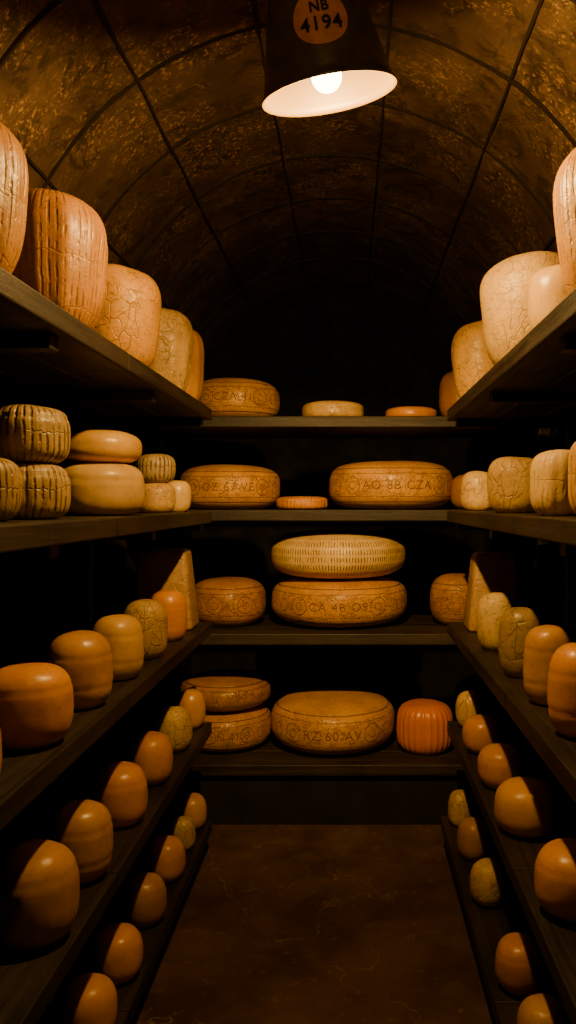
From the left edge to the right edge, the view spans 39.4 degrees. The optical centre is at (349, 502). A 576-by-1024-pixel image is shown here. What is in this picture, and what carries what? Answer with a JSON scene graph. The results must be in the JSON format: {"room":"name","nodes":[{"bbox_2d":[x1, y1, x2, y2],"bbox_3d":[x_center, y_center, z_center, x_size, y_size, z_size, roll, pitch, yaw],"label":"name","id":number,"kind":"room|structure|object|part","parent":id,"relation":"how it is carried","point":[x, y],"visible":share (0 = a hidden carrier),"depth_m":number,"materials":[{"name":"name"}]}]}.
{"room":"cheese cellar","nodes":[
{"label":"cheese cellar","id":0,"kind":"room"},
{"bbox_2d":[0,403,191,722],"bbox_3d":[-1.100,0.450,2.200,0.100,1.900,6.200,0,0,0],"label":"wall","id":1,"kind":"structure","parent":0,"point":[38,597],"depth_m":2.96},
{"bbox_2d":[0,0,575,365],"bbox_3d":[-0.080,-0.988,2.200,1.948,0.975,6.200,0,0,0],"label":"ceiling","id":2,"kind":"structure","parent":0,"point":[69,65],"depth_m":2.87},
{"bbox_2d":[0,0,575,354],"bbox_3d":[-0.080,-0.990,2.200,1.960,0.980,6.200,0,0,0],"label":"trim","id":3,"kind":"structure","parent":2,"relation":"attached to","point":[53,4],"depth_m":2.90,"materials":[{"name":"metal"}]},
{"bbox_2d":[261,0,396,116],"bbox_3d":[-0.044,-1.146,1.679,0.283,0.657,0.282,0,0,-4],"label":"pendant lamp","id":4,"kind":"object","parent":2,"relation":"hanging from","point":[322,57],"visible":1,"depth_m":1.58,"materials":[{"name":"metal"}]},
{"bbox_3d":[-0.051,-0.904,1.670,0.064,0.090,0.064,-10,12,0],"label":"bulb","id":5,"kind":"part","parent":4,"relation":"part of","materials":[{"name":"white glass"}]},
{"bbox_3d":[-0.066,-0.987,1.652,0.286,0.271,0.286,-10,12,0],"label":"lamp shade","id":6,"kind":"part","parent":4,"relation":"part of","materials":[{"name":"white metal"}]},
{"bbox_2d":[131,714,495,1023],"bbox_3d":[-0.080,1.440,2.200,2.140,0.080,6.400,0,0,0],"label":"floor","id":7,"kind":"structure","parent":0,"point":[272,924],"depth_m":2.60,"materials":[{"name":"brown concrete"}]},
{"bbox_2d":[0,267,211,1023],"bbox_3d":[-0.801,0.512,1.400,0.498,1.775,3.597,0,0,0],"label":"rack","id":8,"kind":"object","parent":7,"relation":"on","point":[49,358],"visible":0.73,"depth_m":2.07,"materials":[{"name":"brown wood"}]},
{"bbox_2d":[0,729,1,771],"bbox_3d":[-0.640,0.397,1.270,0.159,0.156,0.160,0,0,0],"label":"cheese round","id":9,"kind":"object","parent":8,"relation":"on","point":[0,729],"visible":1,"depth_m":1.29,"materials":[{"name":"orange food"}]},
{"bbox_2d":[0,458,22,521],"bbox_3d":[-0.691,-0.026,1.480,0.157,0.123,0.157,0,0,0],"label":"cheese round","id":10,"kind":"object","parent":8,"relation":"on","point":[11,484],"visible":1,"depth_m":1.46,"materials":[{"name":"food"}]},
{"bbox_2d":[0,122,28,273],"bbox_3d":[-0.670,-0.518,1.370,0.220,0.286,0.220,0,0,-3],"label":"cheese","id":11,"kind":"object","parent":8,"relation":"on","point":[14,180],"visible":0.93,"depth_m":1.35,"materials":[{"name":"food"}]},
{"bbox_2d":[0,663,73,750],"bbox_3d":[-0.635,0.397,1.580,0.169,0.157,0.170,0,0,0],"label":"cheese round","id":12,"kind":"object","parent":8,"relation":"on","point":[37,699],"visible":1,"depth_m":1.52,"materials":[{"name":"orange food"}]},
{"bbox_2d":[0,839,79,950],"bbox_3d":[-0.635,0.782,1.611,0.172,0.188,0.174,0,0,0],"label":"cheese round","id":13,"kind":"object","parent":8,"relation":"on","point":[40,878],"visible":1,"depth_m":1.55,"materials":[{"name":"orange food"}]},
{"bbox_2d":[10,462,70,519],"bbox_3d":[-0.691,-0.026,1.710,0.175,0.123,0.177,0,0,10],"label":"cheese round","id":14,"kind":"object","parent":8,"relation":"on","point":[46,489],"visible":0.7,"depth_m":1.65,"materials":[{"name":"food"}]},
{"bbox_2d":[0,404,70,463],"bbox_3d":[-0.690,-0.145,1.710,0.175,0.122,0.176,0,0,2],"label":"cheese round","id":15,"kind":"object","parent":14,"relation":"on","point":[28,433],"visible":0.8,"depth_m":1.64,"materials":[{"name":"food"}]},
{"bbox_2d":[12,188,107,328],"bbox_3d":[-0.668,-0.533,1.801,0.235,0.316,0.238,0,0,-16],"label":"cheese","id":16,"kind":"object","parent":8,"relation":"on","point":[63,257],"visible":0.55,"depth_m":1.71,"materials":[{"name":"orange food"}]},
{"bbox_2d":[46,630,112,709],"bbox_3d":[-0.632,0.388,1.870,0.149,0.174,0.149,0,0,0],"label":"cheese round","id":17,"kind":"object","parent":8,"relation":"on","point":[85,655],"visible":0.84,"depth_m":1.82,"materials":[{"name":"orange food"}]},
{"bbox_2d":[47,799,112,884],"bbox_3d":[-0.631,0.788,1.870,0.149,0.176,0.147,0,0,0],"label":"cheese round","id":18,"kind":"object","parent":8,"relation":"on","point":[84,826],"visible":0.84,"depth_m":1.82,"materials":[{"name":"orange food"}]},
{"bbox_2d":[58,973,116,1023],"bbox_3d":[-0.622,1.199,1.900,0.135,0.138,0.133,0,0,0],"label":"cheese round","id":19,"kind":"object","parent":8,"relation":"on","point":[89,998],"visible":1,"depth_m":1.86,"materials":[{"name":"orange food"}]},
{"bbox_2d":[63,463,144,515],"bbox_3d":[-0.690,-0.039,2.220,0.236,0.147,0.238,0,0,0],"label":"cheese round","id":20,"kind":"object","parent":8,"relation":"on","point":[97,489],"visible":0.8,"depth_m":2.12,"materials":[{"name":"yellow food"}]},
{"bbox_2d":[66,430,141,463],"bbox_3d":[-0.690,-0.154,2.221,0.215,0.093,0.216,0,0,0],"label":"cheese round","id":21,"kind":"object","parent":20,"relation":"on","point":[86,446],"visible":0.75,"depth_m":2.14,"materials":[{"name":"orange food"}]},
{"bbox_2d":[91,923,142,984],"bbox_3d":[-0.622,1.202,2.140,0.134,0.133,0.134,0,0,0],"label":"cheese round","id":22,"kind":"object","parent":8,"relation":"on","point":[117,950],"visible":0.87,"depth_m":2.10,"materials":[{"name":"orange food"}]},
{"bbox_2d":[92,614,143,680],"bbox_3d":[-0.630,0.389,2.170,0.139,0.172,0.138,0,0,0],"label":"cheese round","id":23,"kind":"object","parent":8,"relation":"on","point":[123,633],"visible":0.71,"depth_m":2.12,"materials":[{"name":"food"}]},
{"bbox_2d":[92,761,147,827],"bbox_3d":[-0.628,0.795,2.190,0.147,0.162,0.147,0,0,0],"label":"cheese round","id":24,"kind":"object","parent":8,"relation":"on","point":[121,787],"visible":0.88,"depth_m":2.14,"materials":[{"name":"orange food"}]},
{"bbox_2d":[93,264,160,366],"bbox_3d":[-0.662,-0.524,2.301,0.232,0.298,0.232,0,0,0],"label":"cheese","id":25,"kind":"object","parent":8,"relation":"on","point":[130,316],"visible":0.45,"depth_m":2.21,"materials":[{"name":"food"}]},
{"bbox_2d":[123,872,166,927],"bbox_3d":[-0.620,1.197,2.420,0.132,0.142,0.132,0,0,0],"label":"cheese round","id":26,"kind":"object","parent":8,"relation":"on","point":[145,893],"visible":0.98,"depth_m":2.37,"materials":[{"name":"orange food"}]},
{"bbox_2d":[124,599,167,659],"bbox_3d":[-0.630,0.386,2.460,0.137,0.177,0.137,0,0,0],"label":"cheese round","id":27,"kind":"object","parent":8,"relation":"on","point":[151,614],"visible":0.73,"depth_m":2.41,"materials":[{"name":"food"}]},
{"bbox_2d":[128,731,172,785],"bbox_3d":[-0.625,0.799,2.510,0.137,0.154,0.136,0,0,0],"label":"cheese round","id":28,"kind":"object","parent":8,"relation":"on","point":[152,751],"visible":0.86,"depth_m":2.46,"materials":[{"name":"orange food"}]},
{"bbox_2d":[139,483,175,512],"bbox_3d":[-0.680,-0.019,2.800,0.138,0.108,0.136,0,0,0],"label":"cheese round","id":29,"kind":"object","parent":8,"relation":"on","point":[159,497],"visible":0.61,"depth_m":2.75,"materials":[{"name":"food"}]},
{"bbox_2d":[136,454,175,482],"bbox_3d":[-0.680,-0.121,2.800,0.136,0.103,0.137,0,0,0],"label":"cheese round","id":30,"kind":"object","parent":29,"relation":"on","point":[155,468],"visible":0.83,"depth_m":2.75,"materials":[{"name":"yellow food"}]},
{"bbox_2d":[147,835,185,882],"bbox_3d":[-0.620,1.198,2.699,0.127,0.139,0.128,0,0,0],"label":"cheese round","id":31,"kind":"object","parent":8,"relation":"on","point":[166,855],"visible":0.88,"depth_m":2.65,"materials":[{"name":"orange food"}]},
{"bbox_2d":[136,548,198,630],"bbox_3d":[-0.692,0.325,3.040,0.215,0.300,0.158,0,0,0],"label":"cheese block","id":32,"kind":"object","parent":8,"relation":"on","point":[157,569],"visible":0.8,"depth_m":2.98,"materials":[{"name":"yellow food"}]},
{"bbox_2d":[151,590,186,641],"bbox_3d":[-0.630,0.388,2.770,0.131,0.174,0.132,0,0,0],"label":"cheese round","id":33,"kind":"object","parent":8,"relation":"on","point":[173,601],"visible":0.68,"depth_m":2.72,"materials":[{"name":"orange food"}]},
{"bbox_2d":[149,308,193,390],"bbox_3d":[-0.655,-0.531,2.841,0.194,0.312,0.200,0,0,7],"label":"cheese","id":34,"kind":"object","parent":8,"relation":"on","point":[172,360],"visible":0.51,"depth_m":2.77,"materials":[{"name":"food"}]},
{"bbox_2d":[155,706,192,752],"bbox_3d":[-0.625,0.800,2.840,0.128,0.153,0.128,0,0,0],"label":"cheese round","id":35,"kind":"object","parent":8,"relation":"on","point":[175,722],"visible":0.85,"depth_m":2.79,"materials":[{"name":"yellow food"}]},
{"bbox_2d":[168,480,190,511],"bbox_3d":[-0.660,-0.026,3.060,0.104,0.122,0.104,0,0,0],"label":"cheese round","id":36,"kind":"object","parent":8,"relation":"on","point":[182,488],"visible":0.57,"depth_m":3.02,"materials":[{"name":"food"}]},
{"bbox_2d":[169,816,195,850],"bbox_3d":[-0.614,1.210,2.930,0.096,0.116,0.095,0,0,-3],"label":"cheese round","id":37,"kind":"object","parent":8,"relation":"on","point":[182,827],"visible":0.66,"depth_m":2.90,"materials":[{"name":"yellow food"}]},
{"bbox_2d":[176,689,205,728],"bbox_3d":[-0.620,0.801,3.120,0.113,0.149,0.113,0,0,0],"label":"cheese round","id":38,"kind":"object","parent":8,"relation":"on","point":[193,700],"visible":0.7,"depth_m":3.08,"materials":[{"name":"orange food"}]},
{"bbox_2d":[178,793,206,829],"bbox_3d":[-0.615,1.202,3.120,0.112,0.132,0.113,0,0,0],"label":"cheese round","id":39,"kind":"object","parent":8,"relation":"on","point":[192,805],"visible":0.74,"depth_m":3.08,"materials":[{"name":"orange food"}]},
{"bbox_2d":[185,330,203,400],"bbox_3d":[-0.650,-0.524,3.091,0.168,0.298,0.173,0,0,13],"label":"cheese","id":40,"kind":"object","parent":8,"relation":"on","point":[195,385],"visible":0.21,"depth_m":3.05,"materials":[{"name":"orange food"}]},
{"bbox_2d":[113,416,549,824],"bbox_3d":[-0.080,0.512,3.774,1.900,1.775,0.648,0,0,0],"label":"rack","id":41,"kind":"object","parent":7,"relation":"on","point":[271,782],"visible":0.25,"depth_m":3.48,"materials":[{"name":"brown wood"}]},
{"bbox_2d":[180,464,279,509],"bbox_3d":[-0.561,-0.074,3.738,0.466,0.208,0.471,0,0,0],"label":"cheese wheel","id":42,"kind":"object","parent":41,"relation":"on","point":[221,486],"visible":0.94,"depth_m":3.55,"materials":[{"name":"orange food"}]},
{"bbox_2d":[195,577,265,626],"bbox_3d":[-0.570,0.456,3.739,0.352,0.217,0.350,0,0,0],"label":"cheese wheel","id":43,"kind":"object","parent":41,"relation":"on","point":[221,601],"visible":0.86,"depth_m":3.60,"materials":[{"name":"orange food"}]},
{"bbox_2d":[202,704,270,751],"bbox_3d":[-0.584,1.037,3.759,0.429,0.186,0.434,0,0,0],"label":"cheese wheel","id":44,"kind":"object","parent":41,"relation":"on","point":[244,729],"visible":0.54,"depth_m":3.59,"materials":[{"name":"orange food"}]},
{"bbox_2d":[180,669,270,711],"bbox_3d":[-0.584,0.874,3.758,0.422,0.152,0.422,0,0,0],"label":"cheese wheel","id":45,"kind":"object","parent":44,"relation":"on","point":[223,690],"visible":0.94,"depth_m":3.62,"materials":[{"name":"orange food"}]},
{"bbox_2d":[199,378,279,415],"bbox_3d":[-0.535,-0.473,3.719,0.416,0.196,0.416,0,0,0],"label":"cheese wheel","id":46,"kind":"object","parent":41,"relation":"on","point":[224,396],"visible":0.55,"depth_m":3.54,"materials":[{"name":"orange food"}]},
{"bbox_2d":[276,496,327,509],"bbox_3d":[-0.217,0.000,3.620,0.232,0.060,0.234,0,0,5],"label":"cheese wheel","id":47,"kind":"object","parent":41,"relation":"on","point":[290,502],"visible":1,"depth_m":3.53,"materials":[{"name":"orange food"}]},
{"bbox_3d":[-0.080,1.290,3.493,1.780,0.221,0.025,0,0,0],"label":"kick panel","id":48,"kind":"part","parent":41,"relation":"part of","materials":[{"name":"brown wood"}]},
{"bbox_2d":[271,686,394,754],"bbox_3d":[-0.080,1.012,3.770,0.582,0.235,0.590,0,0,0],"label":"cheese wheel","id":49,"kind":"object","parent":41,"relation":"on","point":[331,720],"visible":1,"depth_m":3.56,"materials":[{"name":"food"}]},
{"bbox_2d":[302,401,363,415],"bbox_3d":[-0.078,-0.418,3.680,0.284,0.086,0.287,0,0,0],"label":"cheese wheel","id":50,"kind":"object","parent":41,"relation":"on","point":[318,408],"visible":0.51,"depth_m":3.56,"materials":[{"name":"food"}]},
{"bbox_2d":[271,576,406,627],"bbox_3d":[-0.049,0.453,3.800,0.644,0.225,0.648,0,0,0],"label":"cheese wheel","id":51,"kind":"object","parent":41,"relation":"on","point":[361,602],"visible":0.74,"depth_m":3.54,"materials":[{"name":"orange food"}]},
{"bbox_2d":[271,530,405,578],"bbox_3d":[-0.054,0.237,3.798,0.638,0.217,0.642,0,0,0],"label":"cheese wheel","id":52,"kind":"object","parent":51,"relation":"on","point":[319,554],"visible":1,"depth_m":3.54,"materials":[{"name":"food"}]},
{"bbox_2d":[329,461,452,509],"bbox_3d":[0.192,-0.083,3.769,0.583,0.225,0.588,0,0,0],"label":"cheese wheel","id":53,"kind":"object","parent":41,"relation":"on","point":[374,485],"visible":1,"depth_m":3.53,"materials":[{"name":"orange food"}]},
{"bbox_2d":[385,406,436,415],"bbox_3d":[0.279,-0.405,3.660,0.234,0.061,0.235,0,0,0],"label":"cheese wheel","id":54,"kind":"object","parent":41,"relation":"on","point":[404,410],"visible":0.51,"depth_m":3.56,"materials":[{"name":"orange food"}]},
{"bbox_2d":[396,699,452,754],"bbox_3d":[0.343,1.018,3.660,0.258,0.224,0.261,0,0,-4],"label":"cheese","id":55,"kind":"object","parent":41,"relation":"on","point":[421,727],"visible":0.97,"depth_m":3.56,"materials":[{"name":"orange food"}]},
{"bbox_2d":[439,371,458,415],"bbox_3d":[0.512,-0.490,3.660,0.209,0.230,0.210,0,0,0],"label":"cheese wheel","id":56,"kind":"object","parent":41,"relation":"on","point":[448,396],"visible":0.17,"depth_m":3.60,"materials":[{"name":"orange food"}]},
{"bbox_2d":[430,573,468,624],"bbox_3d":[0.504,0.448,3.740,0.261,0.234,0.263,0,0,0],"label":"cheese wheel","id":57,"kind":"object","parent":41,"relation":"on","point":[448,592],"visible":0.56,"depth_m":3.64,"materials":[{"name":"orange food"}]},
{"bbox_2d":[450,474,465,509],"bbox_3d":[0.586,-0.053,3.720,0.244,0.167,0.240,0,0,0],"label":"cheese wheel","id":58,"kind":"object","parent":41,"relation":"on","point":[455,498],"visible":0.24,"depth_m":3.66,"materials":[{"name":"orange food"}]},
{"bbox_2d":[441,288,575,1023],"bbox_3d":[0.626,0.514,1.400,0.528,1.772,3.597,0,0,0],"label":"rack","id":59,"kind":"object","parent":7,"relation":"on","point":[533,385],"visible":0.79,"depth_m":2.15,"materials":[{"name":"brown wood"}]},
{"bbox_2d":[448,789,473,826],"bbox_3d":[0.430,1.182,3.100,0.100,0.137,0.099,0,0,0],"label":"cheese round","id":60,"kind":"object","parent":59,"relation":"on","point":[460,803],"visible":0.75,"depth_m":3.06,"materials":[{"name":"yellow food"}]},
{"bbox_2d":[456,690,483,727],"bbox_3d":[0.464,0.799,3.100,0.110,0.142,0.110,0,0,0],"label":"cheese round","id":61,"kind":"object","parent":59,"relation":"on","point":[469,703],"visible":0.66,"depth_m":3.06,"materials":[{"name":"yellow food"}]},
{"bbox_2d":[451,320,493,398],"bbox_3d":[0.495,-0.532,3.051,0.216,0.320,0.216,0,0,0],"label":"cheese","id":62,"kind":"object","parent":59,"relation":"on","point":[471,361],"visible":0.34,"depth_m":2.97,"materials":[{"name":"food"}]},
{"bbox_2d":[457,817,489,860],"bbox_3d":[0.434,1.182,2.820,0.115,0.136,0.115,0,0,0],"label":"cheese round","id":63,"kind":"object","parent":59,"relation":"on","point":[473,836],"visible":0.95,"depth_m":2.78,"materials":[{"name":"orange food"}]},
{"bbox_2d":[461,471,491,510],"bbox_3d":[0.491,-0.046,3.060,0.135,0.152,0.134,0,0,0],"label":"cheese","id":64,"kind":"object","parent":59,"relation":"on","point":[474,495],"visible":0.76,"depth_m":3.00,"materials":[{"name":"beige food"}]},
{"bbox_2d":[462,714,501,753],"bbox_3d":[0.462,0.808,2.800,0.135,0.124,0.135,0,0,0],"label":"cheese round","id":65,"kind":"object","parent":59,"relation":"on","point":[479,731],"visible":0.78,"depth_m":2.75,"materials":[{"name":"orange food"}]},
{"bbox_2d":[470,858,506,907],"bbox_3d":[0.433,1.184,2.500,0.115,0.132,0.114,0,0,0],"label":"cheese round","id":66,"kind":"object","parent":59,"relation":"on","point":[488,879],"visible":1,"depth_m":2.46,"materials":[{"name":"food"}]},
{"bbox_2d":[463,552,517,631],"bbox_3d":[0.527,0.330,3.000,0.186,0.290,0.158,0,0,0],"label":"cheese block","id":67,"kind":"object","parent":59,"relation":"on","point":[489,572],"visible":0.74,"depth_m":2.94,"materials":[{"name":"food"}]},
{"bbox_2d":[477,592,514,650],"bbox_3d":[0.475,0.383,2.600,0.125,0.184,0.124,0,0,0],"label":"cheese round","id":68,"kind":"object","parent":59,"relation":"on","point":[491,607],"visible":0.75,"depth_m":2.55,"materials":[{"name":"yellow food"}]},
{"bbox_2d":[477,743,524,788],"bbox_3d":[0.464,0.807,2.460,0.142,0.126,0.141,0,0,0],"label":"cheese round","id":69,"kind":"object","parent":59,"relation":"on","point":[497,763],"visible":0.81,"depth_m":2.41,"materials":[{"name":"orange food"}]},
{"bbox_2d":[487,457,533,512],"bbox_3d":[0.490,-0.053,2.380,0.163,0.167,0.159,0,0,0],"label":"cheese","id":70,"kind":"object","parent":59,"relation":"on","point":[508,478],"visible":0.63,"depth_m":2.31,"materials":[{"name":"food"}]},
{"bbox_2d":[480,251,559,364],"bbox_3d":[0.503,-0.538,2.269,0.268,0.331,0.271,0,0,0],"label":"cheese","id":71,"kind":"object","parent":59,"relation":"on","point":[503,301],"visible":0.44,"depth_m":2.17,"materials":[{"name":"beige food"}]},
{"bbox_2d":[495,932,544,995],"bbox_3d":[0.438,1.184,2.060,0.126,0.132,0.127,0,0,0],"label":"cheese round","id":72,"kind":"object","parent":59,"relation":"on","point":[519,959],"visible":0.95,"depth_m":2.02,"materials":[{"name":"orange food"}]},
{"bbox_2d":[498,607,541,677],"bbox_3d":[0.470,0.381,2.200,0.121,0.188,0.120,0,0,0],"label":"cheese round","id":73,"kind":"object","parent":59,"relation":"on","point":[515,622],"visible":0.68,"depth_m":2.16,"materials":[{"name":"yellow food"}]},
{"bbox_2d":[494,777,558,837],"bbox_3d":[0.468,0.802,2.120,0.168,0.135,0.169,0,0,0],"label":"cheese round","id":74,"kind":"object","parent":59,"relation":"on","point":[525,807],"visible":1,"depth_m":2.06,"materials":[{"name":"orange food"}]},
{"bbox_2d":[517,993,571,1023],"bbox_3d":[0.439,1.184,1.800,0.126,0.132,0.127,0,0,0],"label":"cheese round","id":75,"kind":"object","parent":59,"relation":"on","point":[541,1008],"visible":0.94,"depth_m":1.78,"materials":[{"name":"orange food"}]},
{"bbox_2d":[526,264,568,329],"bbox_3d":[0.498,-0.460,1.861,0.172,0.176,0.170,0,0,0],"label":"cheese round","id":76,"kind":"object","parent":59,"relation":"on","point":[546,288],"visible":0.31,"depth_m":1.80,"materials":[{"name":"beige food"}]},
{"bbox_2d":[523,625,572,705],"bbox_3d":[0.472,0.383,1.900,0.121,0.184,0.121,0,0,0],"label":"cheese round","id":77,"kind":"object","parent":59,"relation":"on","point":[541,642],"visible":0.59,"depth_m":1.86,"materials":[{"name":"orange food"}]},
{"bbox_2d":[530,449,575,515],"bbox_3d":[0.480,-0.046,1.840,0.129,0.152,0.130,0,0,-13],"label":"cheese","id":78,"kind":"object","parent":59,"relation":"on","point":[548,469],"visible":0.79,"depth_m":1.79,"materials":[{"name":"beige food"}]},
{"bbox_2d":[534,838,575,922],"bbox_3d":[0.475,0.797,1.701,0.164,0.146,0.163,0,0,0],"label":"cheese round","id":79,"kind":"object","parent":59,"relation":"on","point":[555,863],"visible":1,"depth_m":1.65,"materials":[{"name":"orange food"}]},
{"bbox_2d":[547,643,575,738],"bbox_3d":[0.475,0.382,1.640,0.138,0.186,0.136,0,0,0],"label":"cheese round","id":80,"kind":"object","parent":59,"relation":"on","point":[561,687],"visible":1,"depth_m":1.60,"materials":[{"name":"orange food"}]},
{"bbox_2d":[553,148,575,293],"bbox_3d":[0.509,-0.534,1.540,0.225,0.324,0.224,0,0,-3],"label":"cheese","id":81,"kind":"object","parent":59,"relation":"on","point":[564,190],"visible":0.96,"depth_m":1.51,"materials":[{"name":"beige food"}]},
{"bbox_2d":[568,442,575,513],"bbox_3d":[0.491,-0.051,1.550,0.131,0.162,0.131,0,0,7],"label":"cheese","id":82,"kind":"object","parent":59,"relation":"on","point":[572,454],"visible":1,"depth_m":1.54,"materials":[{"name":"orange food"}]},
{"bbox_2d":[192,281,483,713],"bbox_3d":[-0.080,-0.085,5.350,2.140,2.970,0.100,0,0,0],"label":"wall","id":83,"kind":"structure","parent":0,"point":[375,348],"depth_m":5.30,"materials":[{"name":"black"}]},
{"bbox_2d":[484,428,565,720],"bbox_3d":[0.940,0.450,2.200,0.100,1.900,6.200,0,0,0],"label":"wall","id":84,"kind":"structure","parent":0,"point":[494,448],"depth_m":3.94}
]}

